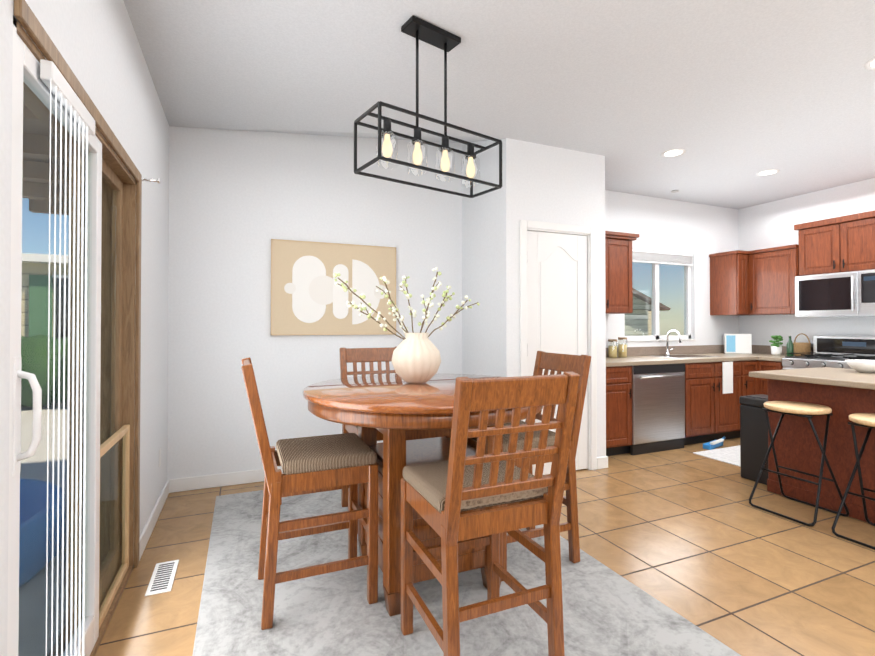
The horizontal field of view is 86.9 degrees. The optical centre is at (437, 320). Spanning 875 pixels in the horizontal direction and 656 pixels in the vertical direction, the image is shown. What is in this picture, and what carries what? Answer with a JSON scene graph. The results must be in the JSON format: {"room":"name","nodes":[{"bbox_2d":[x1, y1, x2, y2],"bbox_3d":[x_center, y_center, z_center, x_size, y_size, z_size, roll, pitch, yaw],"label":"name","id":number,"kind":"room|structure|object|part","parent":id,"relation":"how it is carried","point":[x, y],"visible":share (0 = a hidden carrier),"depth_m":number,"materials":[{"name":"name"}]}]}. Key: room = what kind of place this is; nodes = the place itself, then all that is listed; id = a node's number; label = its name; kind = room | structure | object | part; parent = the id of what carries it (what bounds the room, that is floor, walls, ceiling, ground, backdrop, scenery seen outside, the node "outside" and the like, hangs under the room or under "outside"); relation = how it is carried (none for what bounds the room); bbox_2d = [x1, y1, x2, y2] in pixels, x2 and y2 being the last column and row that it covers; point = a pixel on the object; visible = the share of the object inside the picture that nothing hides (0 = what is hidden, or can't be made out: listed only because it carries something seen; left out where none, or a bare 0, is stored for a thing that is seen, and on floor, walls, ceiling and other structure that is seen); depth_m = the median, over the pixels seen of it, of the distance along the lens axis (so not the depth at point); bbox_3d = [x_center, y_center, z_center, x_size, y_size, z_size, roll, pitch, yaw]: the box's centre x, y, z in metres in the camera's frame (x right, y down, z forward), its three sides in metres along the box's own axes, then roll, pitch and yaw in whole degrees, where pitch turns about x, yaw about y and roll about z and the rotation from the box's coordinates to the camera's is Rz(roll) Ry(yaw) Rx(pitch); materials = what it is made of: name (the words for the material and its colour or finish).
{"room":"kitchen","nodes":[
{"label":"kitchen","id":0,"kind":"room"},
{"bbox_2d":[0,0,168,655],"bbox_3d":[-0.813,-0.272,0.430,0.150,3.050,6.800,0,-1,-23],"label":"wall","id":1,"kind":"structure","parent":0,"point":[96,44],"depth_m":2.12,"materials":[{"name":"paint"}]},
{"bbox_2d":[22,103,68,214],"bbox_3d":[-2.391,-1.147,2.485,1.140,0.240,5.500,0,-1,-23],"label":"canopy","id":2,"kind":"object","parent":1,"relation":"attached to","point":[35,170],"depth_m":3.31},
{"bbox_2d":[40,59,94,655],"bbox_3d":[-1.138,0.248,1.425,0.029,1.909,0.407,0,-1,-23],"label":"vertical blind","id":3,"kind":"object","parent":1,"relation":"attached to","point":[52,78],"visible":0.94,"depth_m":1.43,"materials":[{"name":"white plastic"}]},
{"bbox_2d":[7,0,141,655],"bbox_3d":[-1.359,0.243,1.736,0.259,2.045,1.458,0,-1,-27],"label":"door frame","id":4,"kind":"structure","parent":1,"relation":"attached to","point":[28,75],"depth_m":1.76,"materials":[{"name":"brown wood"}]},
{"bbox_2d":[99,425,129,628],"bbox_3d":[-1.463,0.883,2.077,0.026,0.718,0.560,0,-1,-23],"label":"gate","id":5,"kind":"object","parent":1,"relation":"attached to","point":[112,441],"visible":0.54,"depth_m":2.18,"materials":[{"name":"brown wood"}]},
{"bbox_2d":[142,178,159,183],"bbox_3d":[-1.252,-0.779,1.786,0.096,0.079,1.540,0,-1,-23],"label":"curtain bracket","id":6,"kind":"object","parent":1,"relation":"attached to","point":[157,181],"visible":0.54,"depth_m":2.48,"materials":[{"name":"silver metal"}]},
{"bbox_2d":[139,479,170,560],"bbox_3d":[-1.786,1.227,2.922,0.014,0.100,1.085,0,-1,-23],"label":"baseboard","id":7,"kind":"structure","parent":1,"relation":"attached to","point":[146,533],"depth_m":2.82,"materials":[{"name":"white wood"}]},
{"bbox_2d":[167,126,738,479],"bbox_3d":[0.975,-0.230,4.798,6.550,3.050,0.150,0,-1,-23],"label":"wall","id":8,"kind":"structure","parent":0,"point":[239,200],"depth_m":3.78,"materials":[{"name":"paint"}]},
{"bbox_2d":[170,467,283,492],"bbox_3d":[-0.886,1.237,3.907,2.440,0.100,0.014,0,-1,-23],"label":"baseboard","id":9,"kind":"structure","parent":8,"relation":"attached to","point":[209,481],"depth_m":3.56,"materials":[{"name":"white wood"}]},
{"bbox_2d":[271,239,395,334],"bbox_3d":[-0.857,-0.266,3.917,1.050,0.775,0.041,0,-1,-23],"label":"picture","id":10,"kind":"object","parent":8,"relation":"attached to","point":[309,296],"visible":1,"depth_m":3.88,"materials":[{"name":"paper"}]},
{"bbox_2d":[605,234,636,313],"bbox_3d":[1.601,-0.467,4.799,0.798,0.785,0.338,0,-1,-23],"label":"upper cabinet","id":11,"kind":"object","parent":8,"relation":"attached to","point":[618,247],"depth_m":4.72,"materials":[{"name":"brown wood"}]},
{"bbox_2d":[625,262,694,341],"bbox_3d":[2.601,-0.289,5.460,1.120,1.060,0.122,0,-1,-23],"label":"window","id":12,"kind":"structure","parent":8,"relation":"in","point":[655,284],"depth_m":5.49,"materials":[{"name":"white plastic"}]},
{"bbox_2d":[632,249,692,265],"bbox_3d":[2.610,-0.743,5.442,1.100,0.148,0.040,0,-1,-23],"label":"window blind","id":13,"kind":"object","parent":8,"relation":"attached to","point":[658,257],"visible":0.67,"depth_m":5.44,"materials":[{"name":"white plastic"}]},
{"bbox_2d":[709,250,752,315],"bbox_3d":[3.555,-0.445,5.586,0.195,0.755,0.413,0,-1,-23],"label":"upper cabinet","id":14,"kind":"object","parent":8,"relation":"attached to","point":[731,272],"depth_m":5.49,"materials":[{"name":"brown wood"}]},
{"bbox_2d":[95,437,874,655],"bbox_3d":[2.203,1.295,1.693,6.700,0.060,6.800,0,-1,-23],"label":"floor","id":15,"kind":"structure","parent":0,"point":[688,534],"depth_m":2.48,"materials":[{"name":"tile"}]},
{"bbox_2d":[145,560,178,595],"bbox_3d":[-1.358,1.268,2.286,0.105,0.006,0.310,0,-1,-23],"label":"floor vent","id":16,"kind":"object","parent":15,"relation":"in","point":[162,577],"visible":1,"depth_m":2.27,"materials":[{"name":"white plastic"}]},
{"bbox_2d":[192,489,740,655],"bbox_3d":[-0.163,1.267,2.380,1.900,0.008,2.910,0,-1,-23],"label":"rug","id":17,"kind":"object","parent":15,"relation":"on","point":[607,611],"visible":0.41,"depth_m":2.01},
{"bbox_2d":[241,357,377,629],"bbox_3d":[-0.611,0.720,2.157,0.567,1.082,0.442,0,-1,-23],"label":"chair","id":18,"kind":"object","parent":17,"relation":"on","point":[315,464],"visible":1,"depth_m":2.02,"materials":[{"name":"brown wood"}]},
{"bbox_2d":[339,347,396,533],"bbox_3d":[-0.380,0.729,3.077,0.442,1.082,0.567,0,-1,-23],"label":"chair","id":19,"kind":"object","parent":17,"relation":"on","point":[354,356],"visible":0.21,"depth_m":3.26,"materials":[{"name":"brown wood"}]},
{"bbox_2d":[302,373,542,615],"bbox_3d":[-0.057,0.794,2.315,1.194,0.936,1.194,0,-1,-23],"label":"dining table","id":20,"kind":"object","parent":17,"relation":"on","point":[411,423],"visible":0.6,"depth_m":2.00,"materials":[{"name":"brown wood"}]},
{"bbox_2d":[333,267,479,382],"bbox_3d":[-0.158,0.021,2.432,0.792,0.611,0.261,0,-1,-23],"label":"vase","id":21,"kind":"object","parent":20,"relation":"on","point":[416,357],"visible":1,"depth_m":2.39,"materials":[{"name":"beige ceramic"}]},
{"bbox_2d":[401,372,579,655],"bbox_3d":[0.163,0.716,1.707,0.442,1.082,0.567,0,-1,-23],"label":"chair","id":22,"kind":"object","parent":17,"relation":"on","point":[439,496],"visible":1,"depth_m":1.55,"materials":[{"name":"brown wood"}]},
{"bbox_2d":[467,351,590,581],"bbox_3d":[0.473,0.724,2.541,0.567,1.082,0.442,0,-1,-23],"label":"chair","id":23,"kind":"object","parent":17,"relation":"on","point":[560,363],"visible":0.29,"depth_m":2.41,"materials":[{"name":"brown wood"}]},
{"bbox_2d":[606,365,633,455],"bbox_3d":[1.516,0.863,4.595,0.493,0.860,0.625,0,-1,-23],"label":"base cabinet","id":24,"kind":"object","parent":15,"relation":"on","point":[619,378],"depth_m":4.36,"materials":[{"name":"brown wood"}]},
{"bbox_2d":[634,361,693,454],"bbox_3d":[2.070,0.865,4.829,0.840,0.860,0.625,0,-1,-23],"label":"dishwasher","id":25,"kind":"object","parent":15,"relation":"on","point":[658,399],"depth_m":4.56,"materials":[{"name":"silver metal"}]},
{"bbox_2d":[606,353,787,364],"bbox_3d":[2.646,0.418,5.076,2.946,0.040,0.628,0,-1,-23],"label":"countertop","id":26,"kind":"structure","parent":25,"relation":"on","point":[651,358],"depth_m":4.96,"materials":[{"name":"beige stone"}]},
{"bbox_2d":[608,338,620,357],"bbox_3d":[1.879,0.299,4.954,0.098,0.194,0.098,0,-1,-35],"label":"pasta jar","id":27,"kind":"object","parent":26,"relation":"on","point":[612,350],"depth_m":4.92,"materials":[{"name":"clear glass"}]},
{"bbox_2d":[618,337,627,356],"bbox_3d":[2.002,0.289,4.995,0.098,0.214,0.098,0,-1,-35],"label":"pasta jar","id":28,"kind":"object","parent":26,"relation":"on","point":[621,351],"depth_m":4.96,"materials":[{"name":"clear glass"}]},
{"bbox_2d":[665,330,680,354],"bbox_3d":[2.717,0.249,5.275,0.131,0.291,0.209,0,-1,-23],"label":"faucet","id":29,"kind":"object","parent":26,"relation":"on","point":[667,336],"visible":1,"depth_m":5.31,"materials":[{"name":"silver metal"}]},
{"bbox_2d":[724,334,751,353],"bbox_3d":[3.664,0.282,5.634,0.280,0.240,0.042,0,-1,20],"label":"box","id":30,"kind":"object","parent":26,"relation":"on","point":[737,343],"visible":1,"depth_m":5.62,"materials":[{"name":"white cardboard"}]},
{"bbox_2d":[769,335,782,355],"bbox_3d":[3.890,0.283,5.302,0.171,0.231,0.128,0,-1,-23],"label":"potted plant","id":31,"kind":"object","parent":26,"relation":"on","point":[776,348],"visible":1,"depth_m":5.27,"materials":[{"name":"green plant"}]},
{"bbox_2d":[703,437,725,449],"bbox_3d":[2.896,1.257,4.773,0.482,0.074,0.095,0,-1,-37],"label":"dustpan","id":32,"kind":"object","parent":15,"relation":"on","point":[713,444],"visible":0.96,"depth_m":4.66,"materials":[{"name":"blue plastic"}]},
{"bbox_2d":[694,361,737,443],"bbox_3d":[2.825,0.868,5.149,0.930,0.860,0.625,0,-1,-23],"label":"base cabinet","id":33,"kind":"object","parent":15,"relation":"on","point":[715,412],"depth_m":4.86,"materials":[{"name":"brown wood"}]},
{"bbox_2d":[722,362,732,393],"bbox_3d":[3.095,0.608,4.925,0.160,0.336,0.009,0,-1,-23],"label":"dish towel","id":34,"kind":"object","parent":33,"relation":"hanging from","point":[727,377],"visible":0.96,"depth_m":4.92,"materials":[{"name":"white fabric"}]},
{"bbox_2d":[693,445,739,466],"bbox_3d":[3.098,1.288,4.451,1.100,0.008,0.560,0,-1,-23],"label":"kitchen mat","id":35,"kind":"object","parent":15,"relation":"on","point":[730,455],"visible":0.25,"depth_m":4.43,"materials":[{"name":"white fabric"}]},
{"bbox_2d":[738,357,761,436],"bbox_3d":[3.298,0.870,5.328,0.329,0.860,0.665,0,-1,-23],"label":"base cabinet","id":36,"kind":"object","parent":15,"relation":"on","point":[747,385],"depth_m":5.06,"materials":[{"name":"brown wood"}]},
{"bbox_2d":[762,355,794,360],"bbox_3d":[3.884,0.418,5.127,0.628,0.040,0.244,0,-1,-23],"label":"countertop","id":37,"kind":"structure","parent":36,"relation":"on","point":[763,358],"depth_m":4.98,"materials":[{"name":"beige stone"}]},
{"bbox_2d":[787,336,793,355],"bbox_3d":[3.927,0.285,5.143,0.064,0.225,0.062,0,-1,-23],"label":"oil bottle","id":38,"kind":"object","parent":37,"relation":"on","point":[790,346],"visible":0.98,"depth_m":5.12,"materials":[{"name":"green glass"}]},
{"bbox_2d":[793,333,810,355],"bbox_3d":[4.086,0.271,5.178,0.160,0.254,0.160,0,-1,-23],"label":"wicker basket","id":39,"kind":"object","parent":37,"relation":"on","point":[802,347],"visible":0.85,"depth_m":5.12,"materials":[{"name":"brown wicker"}]},
{"bbox_2d":[739,394,767,484],"bbox_3d":[2.651,0.949,3.715,0.268,0.672,0.280,0,-1,-23],"label":"trash bin","id":40,"kind":"object","parent":15,"relation":"on","point":[753,437],"visible":0.4,"depth_m":3.69,"materials":[{"name":"black plastic"}]},
{"bbox_2d":[758,361,782,394],"bbox_3d":[3.859,0.868,5.129,0.668,0.860,0.272,0,-1,-23],"label":"base cabinet","id":41,"kind":"object","parent":15,"relation":"on","point":[762,365],"depth_m":5.05,"materials":[{"name":"brown wood"}]},
{"bbox_2d":[749,401,848,525],"bbox_3d":[2.412,0.924,3.099,0.395,0.710,0.410,0,-1,-23],"label":"stool","id":42,"kind":"object","parent":15,"relation":"on","point":[809,411],"visible":0.98,"depth_m":3.02,"materials":[{"name":"black metal"}]},
{"bbox_2d":[767,379,874,522],"bbox_3d":[3.206,0.846,2.763,0.772,0.860,1.892,0,-1,-23],"label":"kitchen island","id":43,"kind":"object","parent":15,"relation":"on","point":[843,394],"depth_m":3.14,"materials":[{"name":"brown wood"}]},
{"bbox_2d":[749,367,874,390],"bbox_3d":[3.158,0.395,2.742,0.970,0.040,1.970,0,-1,-23],"label":"island countertop","id":44,"kind":"structure","parent":43,"relation":"on","point":[827,376],"depth_m":3.19,"materials":[{"name":"beige stone"}]},
{"bbox_2d":[845,360,874,372],"bbox_3d":[3.160,0.338,3.389,0.260,0.085,0.260,0,-1,-23],"label":"bowl","id":45,"kind":"object","parent":44,"relation":"on","point":[865,366],"visible":1,"depth_m":3.35,"materials":[{"name":"white ceramic"}]},
{"bbox_2d":[782,335,874,369],"bbox_3d":[4.044,0.726,4.640,0.690,1.135,0.748,0,-1,-23],"label":"range","id":46,"kind":"object","parent":15,"relation":"on","point":[833,351],"visible":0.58,"depth_m":4.75,"materials":[{"name":"silver metal"}]},
{"bbox_2d":[832,413,874,549],"bbox_3d":[2.603,0.919,2.648,0.395,0.710,0.410,0,-1,-23],"label":"stool","id":47,"kind":"object","parent":15,"relation":"on","point":[866,420],"visible":0.96,"depth_m":2.76,"materials":[{"name":"black metal"}]},
{"bbox_2d":[123,0,874,208],"bbox_3d":[2.203,-1.599,1.721,6.400,0.250,6.500,0,-1,-23],"label":"ceiling","id":48,"kind":"structure","parent":0,"point":[732,98],"depth_m":2.79,"materials":[{"name":"paint"}]},
{"bbox_2d":[354,15,501,197],"bbox_3d":[-0.030,-1.088,2.345,0.742,0.760,0.252,0,-1,-36],"label":"chandelier","id":49,"kind":"object","parent":48,"relation":"hanging from","point":[417,28],"depth_m":2.30,"materials":[{"name":"black metal"}]},
{"bbox_3d":[-0.238,-0.826,2.191,0.047,0.110,0.048,0,-1,-23],"label":"chandelier bulb","id":50,"kind":"part","parent":49,"relation":"part of","materials":[{"name":"glass"}]},
{"bbox_3d":[-0.100,-0.825,2.292,0.047,0.110,0.048,0,-1,-23],"label":"chandelier bulb","id":51,"kind":"part","parent":49,"relation":"part of","materials":[{"name":"glass"}]},
{"bbox_3d":[0.040,-0.824,2.393,0.047,0.110,0.048,0,-1,-23],"label":"chandelier bulb","id":52,"kind":"part","parent":49,"relation":"part of","materials":[{"name":"glass"}]},
{"bbox_3d":[0.179,-0.823,2.494,0.047,0.110,0.048,0,-1,-23],"label":"chandelier bulb","id":53,"kind":"part","parent":49,"relation":"part of","materials":[{"name":"glass"}]},
{"bbox_2d":[661,149,685,156],"bbox_3d":[2.030,-1.447,3.974,0.190,0.010,0.187,0,-1,-23],"label":"recessed light","id":54,"kind":"object","parent":48,"relation":"in","point":[674,153],"depth_m":3.98,"materials":[{"name":"white"}]},
{"bbox_2d":[756,169,779,175],"bbox_3d":[3.205,-1.442,4.483,0.191,0.010,0.193,0,-1,-23],"label":"recessed light","id":55,"kind":"object","parent":48,"relation":"in","point":[771,171],"depth_m":4.50,"materials":[{"name":"white"}]},
{"bbox_2d":[864,58,874,69],"bbox_3d":[2.471,-1.460,2.624,0.150,0.010,0.075,0,-1,-23],"label":"recessed light","id":56,"kind":"object","parent":48,"relation":"in","point":[867,65],"depth_m":2.64,"materials":[{"name":"white"}]},
{"bbox_2d":[462,138,605,469],"bbox_3d":[0.856,-0.235,4.232,1.010,3.050,0.800,0,-1,-23],"label":"wall","id":57,"kind":"structure","parent":0,"point":[545,183],"depth_m":3.91,"materials":[{"name":"paint"}]},
{"bbox_2d":[527,231,587,475],"bbox_3d":[1.012,0.271,3.854,0.634,2.007,0.116,0,-1,-23],"label":"pantry door","id":58,"kind":"structure","parent":57,"relation":"in","point":[556,292],"depth_m":3.88,"materials":[{"name":"white"}]},
{"bbox_2d":[520,220,596,469],"bbox_3d":[1.000,0.238,3.900,0.774,2.097,0.116,0,-1,-23],"label":"door frame","id":59,"kind":"structure","parent":57,"relation":"attached to","point":[538,226],"depth_m":3.98,"materials":[{"name":"white wood"}]},
{"bbox_2d":[738,178,874,346],"bbox_3d":[5.247,-0.248,2.916,0.150,3.050,6.650,0,-1,-23],"label":"wall","id":60,"kind":"structure","parent":0,"point":[767,225],"depth_m":5.34,"materials":[{"name":"paint"}]},
{"bbox_2d":[753,244,796,314],"bbox_3d":[3.932,-0.448,5.316,0.398,0.755,0.539,0,-1,-23],"label":"upper cabinet","id":61,"kind":"object","parent":60,"relation":"attached to","point":[756,282],"depth_m":5.22,"materials":[{"name":"brown wood"}]},
{"bbox_2d":[797,210,874,275],"bbox_3d":[4.215,-0.763,4.727,0.338,0.565,0.768,0,-1,-23],"label":"upper cabinet","id":62,"kind":"object","parent":60,"relation":"attached to","point":[846,243],"depth_m":4.68,"materials":[{"name":"brown wood"}]},
{"bbox_2d":[795,269,874,316],"bbox_3d":[4.158,-0.259,4.698,0.462,0.437,0.752,0,-1,-23],"label":"microwave","id":63,"kind":"object","parent":62,"relation":"attached to","point":[846,294],"visible":1,"depth_m":4.62,"materials":[{"name":"silver metal"}]},
{"label":"outside","id":64,"kind":"structure","parent":0,"visible":0},
{"bbox_2d":[18,402,66,655],"bbox_3d":[-4.352,1.465,8.960,80.000,0.060,80.000,0,-1,-23],"label":"ground","id":65,"kind":"structure","parent":64,"point":[38,584],"depth_m":2.50,"materials":[{"name":"grey concrete"}]},
{"bbox_2d":[19,478,64,587],"bbox_3d":[-2.688,1.208,1.957,1.700,0.320,2.400,0,-1,-23],"label":"pool","id":66,"kind":"object","parent":65,"relation":"on","point":[36,500],"depth_m":2.53,"materials":[{"name":"blue"}]},
{"bbox_2d":[21,334,67,406],"bbox_3d":[-6.728,0.814,7.509,6.521,1.433,1.510,0,-1,-23],"label":"hedge","id":67,"kind":"object","parent":65,"relation":"on","point":[40,365],"depth_m":7.30,"materials":[{"name":"green plant"}]},
{"bbox_2d":[21,253,67,338],"bbox_3d":[-14.179,0.093,10.892,15.800,2.720,8.800,0,-1,-23],"label":"house","id":68,"kind":"structure","parent":65,"relation":"on","point":[30,292],"depth_m":9.08,"materials":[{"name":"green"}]},
{"bbox_2d":[625,289,670,335],"bbox_3d":[7.240,-0.654,33.659,27.400,4.650,23.600,0,-1,-23],"label":"house","id":69,"kind":"structure","parent":65,"relation":"on","point":[636,295],"depth_m":22.46,"materials":[{"name":"grey"}]}
]}

